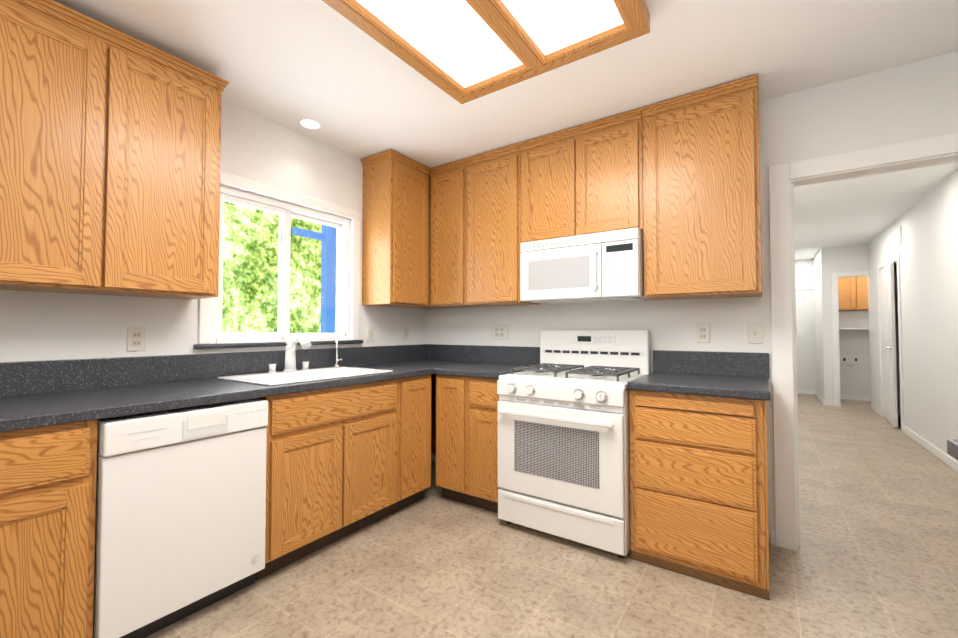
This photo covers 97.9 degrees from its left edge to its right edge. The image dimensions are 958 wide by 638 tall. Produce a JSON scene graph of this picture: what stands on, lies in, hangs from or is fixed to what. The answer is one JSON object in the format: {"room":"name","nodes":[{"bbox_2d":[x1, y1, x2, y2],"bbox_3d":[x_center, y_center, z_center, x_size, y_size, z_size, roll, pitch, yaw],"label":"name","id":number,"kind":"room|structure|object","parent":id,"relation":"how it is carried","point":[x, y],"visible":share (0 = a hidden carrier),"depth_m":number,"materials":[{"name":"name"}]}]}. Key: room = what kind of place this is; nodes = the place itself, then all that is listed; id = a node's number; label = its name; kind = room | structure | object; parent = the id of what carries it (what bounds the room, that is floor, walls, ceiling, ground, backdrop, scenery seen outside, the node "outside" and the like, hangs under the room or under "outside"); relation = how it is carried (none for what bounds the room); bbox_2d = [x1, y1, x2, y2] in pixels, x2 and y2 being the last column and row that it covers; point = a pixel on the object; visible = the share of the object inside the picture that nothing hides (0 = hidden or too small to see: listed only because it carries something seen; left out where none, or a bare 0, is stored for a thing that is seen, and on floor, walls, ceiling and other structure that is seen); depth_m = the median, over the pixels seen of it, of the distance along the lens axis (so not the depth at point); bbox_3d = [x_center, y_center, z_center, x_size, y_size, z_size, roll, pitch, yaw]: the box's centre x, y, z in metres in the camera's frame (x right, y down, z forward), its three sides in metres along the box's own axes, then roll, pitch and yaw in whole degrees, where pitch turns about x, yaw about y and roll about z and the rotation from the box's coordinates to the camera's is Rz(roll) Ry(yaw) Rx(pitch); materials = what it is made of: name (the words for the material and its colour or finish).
{"room":"kitchen","nodes":[
{"label":"kitchen","id":0,"kind":"room"},
{"bbox_2d":[0,100,426,361],"bbox_3d":[-1.742,-0.006,2.065,0.120,2.510,4.300,-1,-2,34],"label":"wall","id":1,"kind":"structure","parent":0,"point":[37,326],"depth_m":2.38,"materials":[{"name":"white paint"}]},
{"bbox_2d":[0,0,228,299],"bbox_3d":[-1.774,-0.665,1.631,0.331,1.090,1.339,-1,-2,34],"label":"upper cabinet","id":2,"kind":"object","parent":1,"relation":"attached to","point":[110,146],"visible":1,"depth_m":1.70,"materials":[{"name":"brown wood"}]},
{"bbox_2d":[127,327,145,350],"bbox_3d":[-1.677,0.099,2.042,0.010,0.116,0.072,-1,-2,34],"label":"electrical outlet","id":3,"kind":"object","parent":1,"relation":"attached to","point":[136,338],"visible":1,"depth_m":2.04,"materials":[{"name":"white plastic"}]},
{"bbox_2d":[193,172,363,348],"bbox_3d":[-1.248,-0.325,2.744,0.138,0.998,1.135,-1,-2,34],"label":"sliding window","id":4,"kind":"structure","parent":1,"relation":"in","point":[286,211],"depth_m":2.73,"materials":[{"name":"white plastic"}]},
{"bbox_2d":[367,327,373,341],"bbox_3d":[-0.846,0.119,3.255,0.010,0.116,0.072,-1,-2,34],"label":"light switch","id":5,"kind":"object","parent":1,"relation":"attached to","point":[370,334],"visible":1,"depth_m":3.25,"materials":[{"name":"white plastic"}]},
{"bbox_2d":[403,327,408,339],"bbox_3d":[-0.626,0.123,3.577,0.010,0.116,0.072,-1,-2,34],"label":"light switch","id":6,"kind":"object","parent":1,"relation":"attached to","point":[405,333],"visible":1,"depth_m":3.57,"materials":[{"name":"white plastic"}]},
{"bbox_2d":[54,0,957,259],"bbox_3d":[2.320,-1.262,3.607,5.120,0.080,11.620,-1,-2,34],"label":"ceiling","id":7,"kind":"structure","parent":0,"point":[352,88],"depth_m":2.11,"materials":[{"name":"white paint"}]},
{"bbox_2d":[297,118,321,129],"bbox_3d":[-1.078,-1.243,2.660,0.150,0.002,0.150,-1,-2,34],"label":"recessed light","id":8,"kind":"object","parent":7,"relation":"in","point":[309,123],"visible":1,"depth_m":2.65,"materials":[{"name":"white"}]},
{"bbox_2d":[322,0,649,103],"bbox_3d":[-0.047,-1.236,1.493,0.980,0.079,1.260,-1,-2,34],"label":"ceiling light fixture","id":9,"kind":"object","parent":7,"relation":"attached to","point":[462,51],"visible":1,"depth_m":1.76,"materials":[{"name":"brown wood"}]},
{"bbox_2d":[145,393,957,637],"bbox_3d":[2.320,1.317,3.541,5.120,0.060,11.620,-1,-2,34],"label":"floor","id":10,"kind":"structure","parent":0,"point":[875,555],"depth_m":2.01,"materials":[{"name":"tile"}]},
{"bbox_2d":[0,419,97,637],"bbox_3d":[-1.754,0.791,1.369,0.616,0.878,0.613,-1,-2,34],"label":"base cabinet","id":11,"kind":"object","parent":10,"relation":"on","point":[48,473],"depth_m":1.36,"materials":[{"name":"brown wood"}]},
{"bbox_2d":[0,344,435,431],"bbox_3d":[-1.061,0.282,2.360,0.660,0.180,3.028,-1,-2,34],"label":"countertop","id":12,"kind":"structure","parent":11,"relation":"on","point":[36,394],"depth_m":1.92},
{"bbox_2d":[268,333,310,372],"bbox_3d":[-1.115,0.204,2.551,0.227,0.238,0.264,-1,-2,34],"label":"faucet","id":13,"kind":"object","parent":12,"relation":"on","point":[290,352],"visible":1,"depth_m":2.57,"materials":[{"name":"white metal"}]},
{"bbox_2d":[217,366,392,385],"bbox_3d":[-0.994,0.425,2.475,0.530,0.205,0.810,-1,-2,34],"label":"drop-in sink","id":14,"kind":"object","parent":12,"relation":"in","point":[283,377],"visible":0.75,"depth_m":2.49,"materials":[{"name":"white ceramic"}]},
{"bbox_2d":[334,325,345,366],"bbox_3d":[-0.943,0.186,2.876,0.114,0.292,0.064,-1,-2,34],"label":"tap","id":15,"kind":"object","parent":12,"relation":"on","point":[337,359],"visible":1,"depth_m":2.88,"materials":[{"name":"silver metal"}]},
{"bbox_2d":[93,398,267,637],"bbox_3d":[-1.391,0.809,1.855,0.615,0.867,0.585,-1,-2,34],"label":"dishwasher","id":16,"kind":"object","parent":10,"relation":"on","point":[180,521],"visible":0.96,"depth_m":1.64,"materials":[{"name":"white plastic"}]},
{"bbox_2d":[255,395,279,580],"bbox_3d":[-1.411,0.803,1.870,0.616,0.878,0.678,-1,-2,34],"label":"base cabinet","id":17,"kind":"object","parent":10,"relation":"on","point":[272,530],"depth_m":1.98,"materials":[{"name":"brown wood"}]},
{"bbox_2d":[280,378,407,568],"bbox_3d":[-0.989,0.819,2.487,0.616,0.878,0.894,-1,-2,34],"label":"base cabinet","id":18,"kind":"object","parent":10,"relation":"on","point":[343,462],"depth_m":2.28,"materials":[{"name":"brown wood"}]},
{"bbox_2d":[408,375,430,504],"bbox_3d":[-0.677,0.831,2.942,0.616,0.878,0.366,-1,-2,34],"label":"base cabinet","id":19,"kind":"object","parent":10,"relation":"on","point":[419,387],"depth_m":2.82,"materials":[{"name":"brown wood"}]},
{"bbox_2d":[431,374,499,512],"bbox_3d":[-0.168,0.837,3.194,1.172,0.878,0.616,-1,-2,34],"label":"base cabinet","id":20,"kind":"object","parent":10,"relation":"on","point":[464,437],"visible":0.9,"depth_m":2.79,"materials":[{"name":"brown wood"}]},
{"bbox_2d":[436,344,539,378],"bbox_3d":[0.100,0.298,3.016,0.514,0.180,0.635,-1,-2,34],"label":"countertop","id":21,"kind":"structure","parent":20,"relation":"on","point":[478,361],"depth_m":3.26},
{"bbox_2d":[497,330,650,557],"bbox_3d":[0.593,0.665,2.589,0.766,1.194,0.710,-1,-2,34],"label":"range","id":22,"kind":"object","parent":10,"relation":"on","point":[563,423],"visible":1,"depth_m":2.35,"materials":[{"name":"white metal"}]},
{"bbox_2d":[629,390,769,599],"bbox_3d":[1.199,0.813,2.256,0.595,0.878,0.620,-1,-2,34],"label":"base cabinet","id":23,"kind":"object","parent":10,"relation":"on","point":[698,490],"visible":0.88,"depth_m":1.99,"materials":[{"name":"brown wood"}]},
{"bbox_2d":[627,350,770,399],"bbox_3d":[1.202,0.279,2.262,0.614,0.180,0.633,-1,-2,34],"label":"countertop","id":24,"kind":"structure","parent":23,"relation":"on","point":[744,375],"depth_m":2.37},
{"bbox_2d":[426,51,957,543],"bbox_3d":[1.020,0.014,2.852,3.790,2.510,0.120,-1,-2,34],"label":"wall","id":25,"kind":"structure","parent":0,"point":[908,101],"depth_m":2.36,"materials":[{"name":"white paint"}]},
{"bbox_2d":[491,325,508,339],"bbox_3d":[0.166,0.107,3.355,0.164,0.116,0.010,-1,-2,34],"label":"electrical outlet","id":26,"kind":"object","parent":25,"relation":"attached to","point":[499,332],"visible":1,"depth_m":3.35,"materials":[{"name":"white plastic"}]},
{"bbox_2d":[361,74,761,308],"bbox_3d":[0.351,-0.678,2.788,2.532,1.120,0.766,-1,-2,34],"label":"upper cabinet","id":27,"kind":"object","parent":25,"relation":"attached to","point":[676,180],"visible":0.98,"depth_m":2.64,"materials":[{"name":"brown wood"}]},
{"bbox_2d":[520,227,651,303],"bbox_3d":[0.692,-0.318,2.745,0.771,0.403,0.433,-1,-2,34],"label":"microwave","id":28,"kind":"object","parent":27,"relation":"attached to","point":[607,266],"visible":1,"depth_m":2.57,"materials":[{"name":"white plastic"}]},
{"bbox_2d":[696,324,709,342],"bbox_3d":[1.363,0.086,2.536,0.072,0.116,0.010,-1,-2,34],"label":"electrical outlet","id":29,"kind":"object","parent":25,"relation":"attached to","point":[702,333],"visible":1,"depth_m":2.53,"materials":[{"name":"white plastic"}]},
{"bbox_2d":[748,323,762,343],"bbox_3d":[1.579,0.082,2.383,0.072,0.116,0.019,-1,-2,34],"label":"light switch","id":30,"kind":"object","parent":25,"relation":"attached to","point":[755,333],"visible":1,"depth_m":2.38,"materials":[{"name":"white plastic"}]},
{"bbox_2d":[769,132,957,550],"bbox_3d":[2.064,0.191,2.133,0.929,2.120,0.152,-1,-2,34],"label":"trim","id":31,"kind":"structure","parent":25,"relation":"attached to","point":[785,179],"depth_m":2.29,"materials":[{"name":"white wood"}]},
{"bbox_2d":[795,259,815,389],"bbox_3d":[5.927,0.145,7.974,1.000,2.510,0.120,-1,-2,34],"label":"wall","id":32,"kind":"structure","parent":0,"point":[805,339],"depth_m":7.78,"materials":[{"name":"white paint"}]},
{"bbox_2d":[795,265,811,289],"bbox_3d":[6.052,-0.779,7.826,0.300,0.450,0.021,-1,-2,34],"label":"window","id":33,"kind":"structure","parent":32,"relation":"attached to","point":[803,276],"depth_m":7.80,"materials":[{"name":"white"}]},
{"bbox_2d":[797,389,813,393],"bbox_3d":[5.885,1.355,7.891,0.690,0.084,0.013,-1,-2,34],"label":"baseboard","id":34,"kind":"structure","parent":32,"relation":"attached to","point":[801,391],"depth_m":7.76,"materials":[{"name":"white wood"}]},
{"bbox_2d":[813,250,822,397],"bbox_3d":[5.923,0.125,7.190,0.120,2.510,1.180,-1,-2,34],"label":"wall","id":35,"kind":"structure","parent":0,"point":[816,261],"depth_m":7.23,"materials":[{"name":"white paint"}]},
{"bbox_2d":[814,390,826,404],"bbox_3d":[5.839,1.336,7.136,0.033,0.084,1.312,-1,-2,34],"label":"baseboard","id":36,"kind":"structure","parent":35,"relation":"attached to","point":[816,393],"depth_m":6.97,"materials":[{"name":"white wood"}]},
{"bbox_2d":[820,243,871,404],"bbox_3d":[6.047,0.103,6.318,1.310,2.510,0.120,-1,-2,34],"label":"wall","id":37,"kind":"structure","parent":0,"point":[827,261],"depth_m":6.58,"materials":[{"name":"white paint"}]},
{"bbox_2d":[831,270,868,406],"bbox_3d":[5.780,0.312,6.485,0.445,2.100,0.136,-1,-2,34],"label":"trim","id":38,"kind":"structure","parent":37,"relation":"attached to","point":[835,276],"depth_m":6.53,"materials":[{"name":"white wood"}]},
{"bbox_2d":[839,310,870,395],"bbox_3d":[6.605,0.121,7.026,1.190,2.510,0.120,-1,-2,34],"label":"wall","id":39,"kind":"structure","parent":0,"point":[855,379],"depth_m":7.07,"materials":[{"name":"white paint"}]},
{"bbox_2d":[841,355,859,366],"bbox_3d":[6.328,0.714,7.109,0.231,0.192,0.029,-1,-2,34],"label":"outlet","id":40,"kind":"object","parent":39,"relation":"attached to","point":[852,359],"visible":1,"depth_m":7.10,"materials":[{"name":"white plastic"}]},
{"bbox_2d":[838,276,868,310],"bbox_3d":[6.423,-0.453,6.891,1.020,0.610,0.327,-1,-2,34],"label":"laundry cabinets","id":41,"kind":"object","parent":39,"relation":"attached to","point":[852,293],"visible":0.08,"depth_m":6.87,"materials":[{"name":"brown wood"}]},
{"bbox_2d":[839,312,868,328],"bbox_3d":[6.432,0.022,6.892,1.020,0.300,0.299,-1,-2,34],"label":"shelf","id":42,"kind":"object","parent":39,"relation":"attached to","point":[853,320],"visible":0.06,"depth_m":7.09,"materials":[{"name":"white wood"}]},
{"bbox_2d":[841,394,870,400],"bbox_3d":[6.514,1.332,6.977,1.060,0.084,0.012,-1,-2,34],"label":"baseboard","id":43,"kind":"structure","parent":39,"relation":"attached to","point":[847,397],"depth_m":7.06,"materials":[{"name":"white wood"}]},
{"bbox_2d":[894,267,900,414],"bbox_3d":[6.183,0.088,5.728,0.840,2.510,0.100,-1,-2,34],"label":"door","id":44,"kind":"structure","parent":0,"point":[897,341],"depth_m":5.86,"materials":[{"name":"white paint"}]},
{"bbox_2d":[869,170,957,461],"bbox_3d":[4.408,0.043,3.986,0.120,2.510,5.580,-1,-2,34],"label":"wall","id":45,"kind":"structure","parent":0,"point":[927,248],"depth_m":4.10,"materials":[{"name":"white paint"}]},
{"bbox_2d":[871,403,880,414],"bbox_3d":[5.752,1.308,6.035,0.012,0.084,0.623,-1,-2,34],"label":"baseboard","id":46,"kind":"structure","parent":45,"relation":"attached to","point":[875,408],"depth_m":6.02,"materials":[{"name":"white wood"}]},
{"bbox_2d":[880,263,897,427],"bbox_3d":[5.277,0.322,5.413,0.126,2.002,0.800,-1,-2,34],"label":"hall door","id":47,"kind":"structure","parent":45,"relation":"in","point":[888,342],"depth_m":5.23,"materials":[{"name":"white wood"}]},
{"bbox_2d":[877,253,903,431],"bbox_3d":[5.305,0.282,5.306,0.136,2.100,1.120,-1,-2,34],"label":"trim","id":48,"kind":"structure","parent":45,"relation":"attached to","point":[895,259],"depth_m":4.94,"materials":[{"name":"white wood"}]},
{"bbox_2d":[894,226,901,246],"bbox_3d":[4.963,-0.978,4.942,0.013,0.200,0.260,-1,-2,34],"label":"air vent","id":49,"kind":"object","parent":45,"relation":"in","point":[897,236],"visible":1,"depth_m":4.92,"materials":[{"name":"white"}]},
{"bbox_2d":[903,425,957,471],"bbox_3d":[3.859,1.237,3.270,0.012,0.084,3.823,-1,-2,34],"label":"baseboard","id":50,"kind":"structure","parent":45,"relation":"attached to","point":[949,461],"depth_m":4.00,"materials":[{"name":"white wood"}]},
{"bbox_2d":[947,439,957,459],"bbox_3d":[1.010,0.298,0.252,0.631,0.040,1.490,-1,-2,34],"label":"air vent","id":51,"kind":"structure","parent":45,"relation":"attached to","point":[952,447],"depth_m":1.01,"materials":[{"name":"white metal"}]},
{"label":"outside","id":52,"kind":"structure","parent":0,"visible":0},
{"bbox_2d":[222,201,321,332],"bbox_3d":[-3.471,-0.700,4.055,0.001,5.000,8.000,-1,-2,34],"label":"tree","id":53,"kind":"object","parent":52,"point":[262,324],"depth_m":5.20,"materials":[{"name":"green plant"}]},
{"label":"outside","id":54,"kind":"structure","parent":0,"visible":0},
{"bbox_2d":[292,225,336,332],"bbox_3d":[-1.377,0.237,3.549,0.080,3.100,0.430,-1,-2,34],"label":"post","id":55,"kind":"object","parent":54,"point":[331,259],"depth_m":3.62,"materials":[{"name":"blue"}]}
]}

